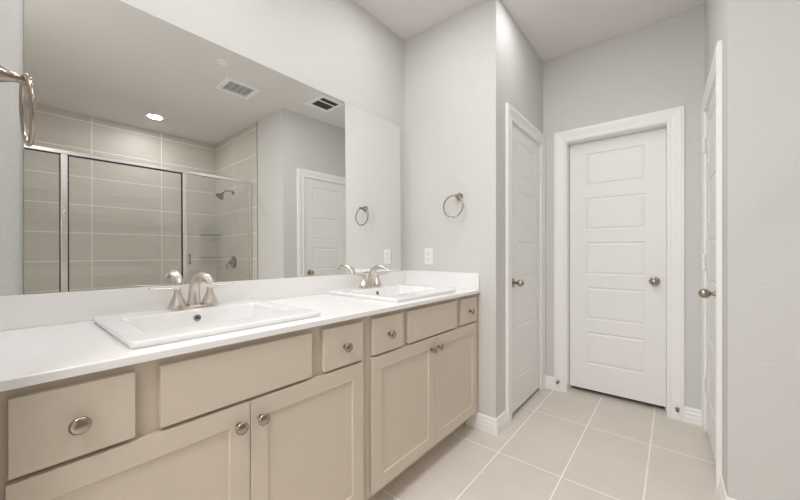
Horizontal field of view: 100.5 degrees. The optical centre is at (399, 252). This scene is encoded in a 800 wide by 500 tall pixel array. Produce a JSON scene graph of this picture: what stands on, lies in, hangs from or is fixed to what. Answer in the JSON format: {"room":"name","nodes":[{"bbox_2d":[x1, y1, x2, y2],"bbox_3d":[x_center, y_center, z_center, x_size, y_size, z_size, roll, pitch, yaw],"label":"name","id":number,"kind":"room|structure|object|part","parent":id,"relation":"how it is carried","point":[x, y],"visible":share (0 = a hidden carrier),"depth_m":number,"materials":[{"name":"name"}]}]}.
{"room":"bathroom","nodes":[
{"label":"bathroom","id":0,"kind":"room"},
{"bbox_2d":[0,0,404,295],"bbox_3d":[-1.350,-0.240,0.950,0.120,2.743,4.447,0,0,40],"label":"wall","id":1,"kind":"structure","parent":0,"point":[338,49],"depth_m":1.71,"materials":[{"name":"grey paint"}]},
{"bbox_2d":[0,270,404,330],"bbox_3d":[-0.592,0.184,1.758,0.019,0.105,1.993,0,0,40],"label":"backsplash","id":2,"kind":"structure","parent":1,"relation":"attached to","point":[22,311],"depth_m":1.25,"materials":[{"name":"white stone"}]},
{"bbox_2d":[24,0,400,293],"bbox_3d":[-0.592,-0.400,1.755,0.013,1.062,1.845,0,0,40],"label":"wall mirror","id":3,"kind":"object","parent":1,"relation":"attached to","point":[161,153],"visible":0.92,"depth_m":1.37,"materials":[{"name":"silver mirror"}]},
{"bbox_2d":[481,0,542,417],"bbox_3d":[0.865,-0.240,2.474,0.100,2.743,0.963,0,0,40],"label":"wall","id":4,"kind":"structure","parent":0,"point":[511,68],"depth_m":2.12,"materials":[{"name":"grey paint"}]},
{"bbox_2d":[506,102,544,424],"bbox_3d":[0.922,0.073,2.528,0.119,2.115,0.814,0,0,40],"label":"trim","id":5,"kind":"structure","parent":4,"relation":"attached to","point":[513,116],"depth_m":2.24,"materials":[{"name":"white paint"}]},
{"bbox_2d":[512,123,541,412],"bbox_3d":[0.971,0.107,2.495,0.110,1.993,0.635,0,0,40],"label":"door","id":6,"kind":"structure","parent":4,"relation":"in","point":[526,165],"depth_m":2.47,"materials":[{"name":"white paint"}]},
{"bbox_3d":[0.807,0.207,2.269,0.075,0.065,0.065,0,0,40],"label":"knob","id":7,"kind":"part","parent":6,"relation":"part of","materials":[{"name":"silver metal"}]},
{"bbox_2d":[353,0,705,61],"bbox_3d":[0.463,-1.662,0.201,3.870,0.100,5.600,0,0,40],"label":"ceiling","id":8,"kind":"structure","parent":0,"point":[554,28],"depth_m":2.27,"materials":[{"name":"white paint"}]},
{"bbox_2d":[373,386,717,499],"bbox_3d":[0.463,1.181,0.201,3.870,0.100,5.600,0,0,40],"label":"floor","id":9,"kind":"structure","parent":0,"point":[579,443],"depth_m":1.83,"materials":[{"name":"tile"}]},
{"bbox_2d":[0,317,364,499],"bbox_3d":[-0.669,0.694,1.171,0.646,0.874,0.986,0,0,40],"label":"vanity cabinet","id":10,"kind":"object","parent":9,"relation":"on","point":[280,416],"visible":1,"depth_m":0.90,"materials":[{"name":"beige wood"}]},
{"bbox_3d":[-0.684,0.354,0.707,0.018,0.152,0.192,0,0,40],"label":"drawer","id":11,"kind":"part","parent":10,"relation":"part of","materials":[{"name":"beige paint"}]},
{"bbox_3d":[-0.666,0.357,0.692,0.030,0.036,0.036,0,0,40],"label":"knob","id":12,"kind":"part","parent":10,"relation":"part of","materials":[{"name":"silver metal"}]},
{"bbox_3d":[-0.599,0.725,0.810,0.018,0.569,0.466,0,0,40],"label":"door","id":13,"kind":"part","parent":10,"relation":"part of","materials":[{"name":"beige paint"}]},
{"bbox_3d":[-0.452,0.354,0.990,0.018,0.152,0.440,0,0,40],"label":"false drawer","id":14,"kind":"part","parent":10,"relation":"part of","materials":[{"name":"beige paint"}]},
{"bbox_3d":[-0.453,0.499,0.950,0.030,0.036,0.036,0,0,40],"label":"knob","id":15,"kind":"part","parent":10,"relation":"part of","materials":[{"name":"silver metal"}]},
{"bbox_3d":[-0.411,0.499,1.000,0.030,0.036,0.036,0,0,40],"label":"knob","id":16,"kind":"part","parent":10,"relation":"part of","materials":[{"name":"silver metal"}]},
{"bbox_3d":[-0.302,0.725,1.171,0.018,0.569,0.464,0,0,40],"label":"door","id":17,"kind":"part","parent":10,"relation":"part of","materials":[{"name":"beige paint"}]},
{"bbox_3d":[-0.217,0.354,1.274,0.018,0.152,0.192,0,0,40],"label":"drawer","id":18,"kind":"part","parent":10,"relation":"part of","materials":[{"name":"beige paint"}]},
{"bbox_3d":[-0.198,0.357,1.259,0.030,0.036,0.036,0,0,40],"label":"knob","id":19,"kind":"part","parent":10,"relation":"part of","materials":[{"name":"silver metal"}]},
{"bbox_2d":[365,294,476,499],"bbox_3d":[-0.036,0.694,1.939,0.646,0.874,1.004,0,0,40],"label":"vanity cabinet","id":20,"kind":"object","parent":9,"relation":"on","point":[421,360],"visible":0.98,"depth_m":1.62,"materials":[{"name":"beige wood"}]},
{"bbox_2d":[0,270,480,391],"bbox_3d":[-0.357,0.194,1.565,0.627,0.126,1.993,0,0,40],"label":"countertop","id":21,"kind":"structure","parent":20,"relation":"on","point":[45,337],"depth_m":1.10,"materials":[{"name":"white stone"}]},
{"bbox_2d":[149,272,234,309],"bbox_3d":[-0.812,0.146,1.321,0.223,0.144,0.222,0,0,-6],"label":"bathroom faucet","id":22,"kind":"object","parent":21,"relation":"on","point":[177,302],"visible":1,"depth_m":1.31,"materials":[{"name":"silver metal"}]},
{"bbox_3d":[-0.884,0.139,1.247,0.024,0.023,0.096,0,0,31],"label":"lever","id":23,"kind":"part","parent":22,"relation":"part of","materials":[{"name":"silver metal"}]},
{"bbox_3d":[-0.860,0.174,1.286,0.065,0.076,0.065,0,0,40],"label":"handle","id":24,"kind":"part","parent":22,"relation":"part of","materials":[{"name":"silver metal"}]},
{"bbox_3d":[-0.823,0.213,1.331,0.050,0.009,0.160,0,0,40],"label":"plate","id":25,"kind":"part","parent":22,"relation":"part of","materials":[{"name":"silver metal"}]},
{"bbox_3d":[-0.771,0.142,1.288,0.191,0.137,0.053,0,0,40],"label":"spout","id":26,"kind":"part","parent":22,"relation":"part of","materials":[{"name":"silver metal"}]},
{"bbox_3d":[-0.786,0.174,1.376,0.065,0.076,0.065,0,0,40],"label":"handle","id":27,"kind":"part","parent":22,"relation":"part of","materials":[{"name":"silver metal"}]},
{"bbox_3d":[-0.752,0.139,1.407,0.096,0.023,0.024,0,0,-42],"label":"lever","id":28,"kind":"part","parent":22,"relation":"part of","materials":[{"name":"silver metal"}]},
{"bbox_2d":[92,299,319,348],"bbox_3d":[-0.670,0.285,1.185,0.514,0.134,0.564,0,0,40],"label":"sink","id":29,"kind":"object","parent":21,"relation":"in","point":[136,330],"visible":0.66,"depth_m":1.15,"materials":[{"name":"white ceramic"}]},
{"bbox_2d":[354,265,390,287],"bbox_3d":[-0.173,0.146,2.095,0.223,0.144,0.222,0,0,-6],"label":"bathroom faucet","id":30,"kind":"object","parent":21,"relation":"on","point":[370,282],"visible":1,"depth_m":2.08,"materials":[{"name":"silver metal"}]},
{"bbox_3d":[-0.222,0.174,2.060,0.065,0.076,0.065,0,0,40],"label":"handle","id":31,"kind":"part","parent":30,"relation":"part of","materials":[{"name":"silver metal"}]},
{"bbox_3d":[-0.148,0.174,2.150,0.065,0.076,0.065,0,0,40],"label":"handle","id":32,"kind":"part","parent":30,"relation":"part of","materials":[{"name":"silver metal"}]},
{"bbox_3d":[-0.133,0.142,2.062,0.191,0.137,0.053,0,0,40],"label":"spout","id":33,"kind":"part","parent":30,"relation":"part of","materials":[{"name":"silver metal"}]},
{"bbox_2d":[329,284,455,301],"bbox_3d":[-0.035,0.285,1.955,0.514,0.134,0.564,0,0,40],"label":"sink","id":34,"kind":"object","parent":21,"relation":"in","point":[388,292],"visible":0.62,"depth_m":1.92,"materials":[{"name":"white ceramic"}]},
{"bbox_3d":[-0.054,0.354,1.471,0.018,0.152,0.194,0,0,40],"label":"drawer","id":35,"kind":"part","parent":20,"relation":"part of","materials":[{"name":"beige paint"}]},
{"bbox_3d":[-0.036,0.357,1.456,0.030,0.036,0.036,0,0,40],"label":"knob","id":36,"kind":"part","parent":20,"relation":"part of","materials":[{"name":"silver metal"}]},
{"bbox_3d":[0.029,0.725,1.572,0.018,0.569,0.462,0,0,40],"label":"door","id":37,"kind":"part","parent":20,"relation":"part of","materials":[{"name":"beige paint"}]},
{"bbox_3d":[0.178,0.354,1.753,0.018,0.152,0.447,0,0,40],"label":"false drawer","id":38,"kind":"part","parent":20,"relation":"part of","materials":[{"name":"beige paint"}]},
{"bbox_3d":[0.174,0.499,1.710,0.030,0.036,0.036,0,0,40],"label":"knob","id":39,"kind":"part","parent":20,"relation":"part of","materials":[{"name":"silver metal"}]},
{"bbox_3d":[0.216,0.499,1.760,0.030,0.036,0.036,0,0,40],"label":"knob","id":40,"kind":"part","parent":20,"relation":"part of","materials":[{"name":"silver metal"}]},
{"bbox_3d":[0.329,0.725,1.936,0.018,0.569,0.475,0,0,40],"label":"door","id":41,"kind":"part","parent":20,"relation":"part of","materials":[{"name":"beige paint"}]},
{"bbox_3d":[0.420,0.354,2.046,0.018,0.152,0.198,0,0,40],"label":"drawer","id":42,"kind":"part","parent":20,"relation":"part of","materials":[{"name":"beige paint"}]},
{"bbox_2d":[405,0,799,499],"bbox_3d":[0.963,-0.240,1.825,2.335,2.743,0.112,0,0,40],"label":"wall","id":43,"kind":"structure","parent":0,"point":[764,35],"depth_m":1.37,"materials":[{"name":"grey paint"}]},
{"bbox_2d":[425,248,432,264],"bbox_3d":[0.206,0.026,2.387,0.074,0.118,0.008,0,0,40],"label":"wall outlet","id":44,"kind":"object","parent":43,"relation":"attached to","point":[428,251],"visible":1,"depth_m":2.38,"materials":[{"name":"white plastic"}]},
{"bbox_2d":[443,193,463,217],"bbox_3d":[0.366,-0.315,2.216,0.155,0.173,0.070,0,0,40],"label":"towel ring","id":45,"kind":"object","parent":43,"relation":"attached to","point":[459,196],"visible":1,"depth_m":2.20,"materials":[{"name":"silver metal"}]},
{"bbox_3d":[0.378,-0.376,2.206,0.051,0.051,0.070,0,0,40],"label":"post","id":46,"kind":"part","parent":45,"relation":"part of","materials":[{"name":"silver metal"}]},
{"bbox_2d":[466,410,507,435],"bbox_3d":[0.571,1.081,2.184,0.214,0.100,0.172,0,0,40],"label":"baseboard","id":47,"kind":"structure","parent":43,"relation":"attached to","point":[494,426],"depth_m":2.11,"materials":[{"name":"white paint"}]},
{"bbox_2d":[717,476,735,499],"bbox_3d":[1.647,1.081,1.292,0.590,0.100,0.189,0,0,40],"label":"baseboard","id":48,"kind":"structure","parent":43,"relation":"attached to","point":[721,491],"depth_m":1.48,"materials":[{"name":"white paint"}]},
{"bbox_2d":[543,6,704,409],"bbox_3d":[1.647,-0.240,2.550,1.209,2.743,0.150,0,0,40],"label":"wall","id":49,"kind":"structure","parent":0,"point":[660,65],"depth_m":2.36,"materials":[{"name":"grey paint"}]},
{"bbox_2d":[570,128,665,406],"bbox_3d":[1.636,0.103,2.546,0.626,1.985,0.110,0,0,40],"label":"door","id":50,"kind":"structure","parent":49,"relation":"in","point":[618,184],"depth_m":2.54,"materials":[{"name":"white paint"}]},
{"bbox_3d":[1.815,0.207,2.376,0.065,0.065,0.075,0,0,40],"label":"knob","id":51,"kind":"part","parent":50,"relation":"part of","materials":[{"name":"silver metal"}]},
{"bbox_2d":[554,106,683,421],"bbox_3d":[1.636,0.073,2.546,0.816,2.115,0.169,0,0,40],"label":"trim","id":52,"kind":"structure","parent":49,"relation":"attached to","point":[672,119],"depth_m":2.39,"materials":[{"name":"white paint"}]},
{"bbox_2d":[545,375,700,425],"bbox_3d":[1.594,1.081,2.486,1.009,0.100,0.015,0,0,40],"label":"baseboard","id":53,"kind":"structure","parent":49,"relation":"attached to","point":[691,415],"depth_m":2.21,"materials":[{"name":"white paint"}]},
{"bbox_2d":[705,0,727,496],"bbox_3d":[1.725,-0.240,1.758,0.100,2.743,0.975,0,0,38],"label":"wall","id":54,"kind":"structure","parent":0,"point":[716,11],"depth_m":1.48,"materials":[{"name":"grey paint"}]},
{"bbox_2d":[698,83,715,462],"bbox_3d":[1.736,0.107,1.871,0.111,1.993,0.635,0,0,40],"label":"door","id":55,"kind":"structure","parent":54,"relation":"in","point":[708,143],"depth_m":1.90,"materials":[{"name":"white paint"}]},
{"bbox_3d":[1.560,0.207,1.686,0.076,0.065,0.065,0,0,40],"label":"knob","id":56,"kind":"part","parent":55,"relation":"part of","materials":[{"name":"silver metal"}]},
{"bbox_2d":[701,40,721,493],"bbox_3d":[1.773,0.073,1.834,0.119,2.115,0.814,0,0,38],"label":"trim","id":57,"kind":"structure","parent":54,"relation":"attached to","point":[715,73],"depth_m":1.55,"materials":[{"name":"white paint"}]},
{"bbox_3d":[-0.992,-0.240,0.717,0.729,2.743,0.120,0,0,40],"label":"wall","id":58,"kind":"structure","parent":0,"visible":0},
{"bbox_2d":[0,65,35,146],"bbox_3d":[-0.840,-0.323,0.716,0.154,0.173,0.071,0,0,40],"label":"towel ring","id":59,"kind":"object","parent":58,"relation":"attached to","point":[24,80],"visible":1,"depth_m":0.72,"materials":[{"name":"silver metal"}]},
{"bbox_3d":[-0.850,-0.384,0.723,0.051,0.051,0.070,0,0,40],"label":"post","id":60,"kind":"part","parent":59,"relation":"part of","materials":[{"name":"silver metal"}]}
]}

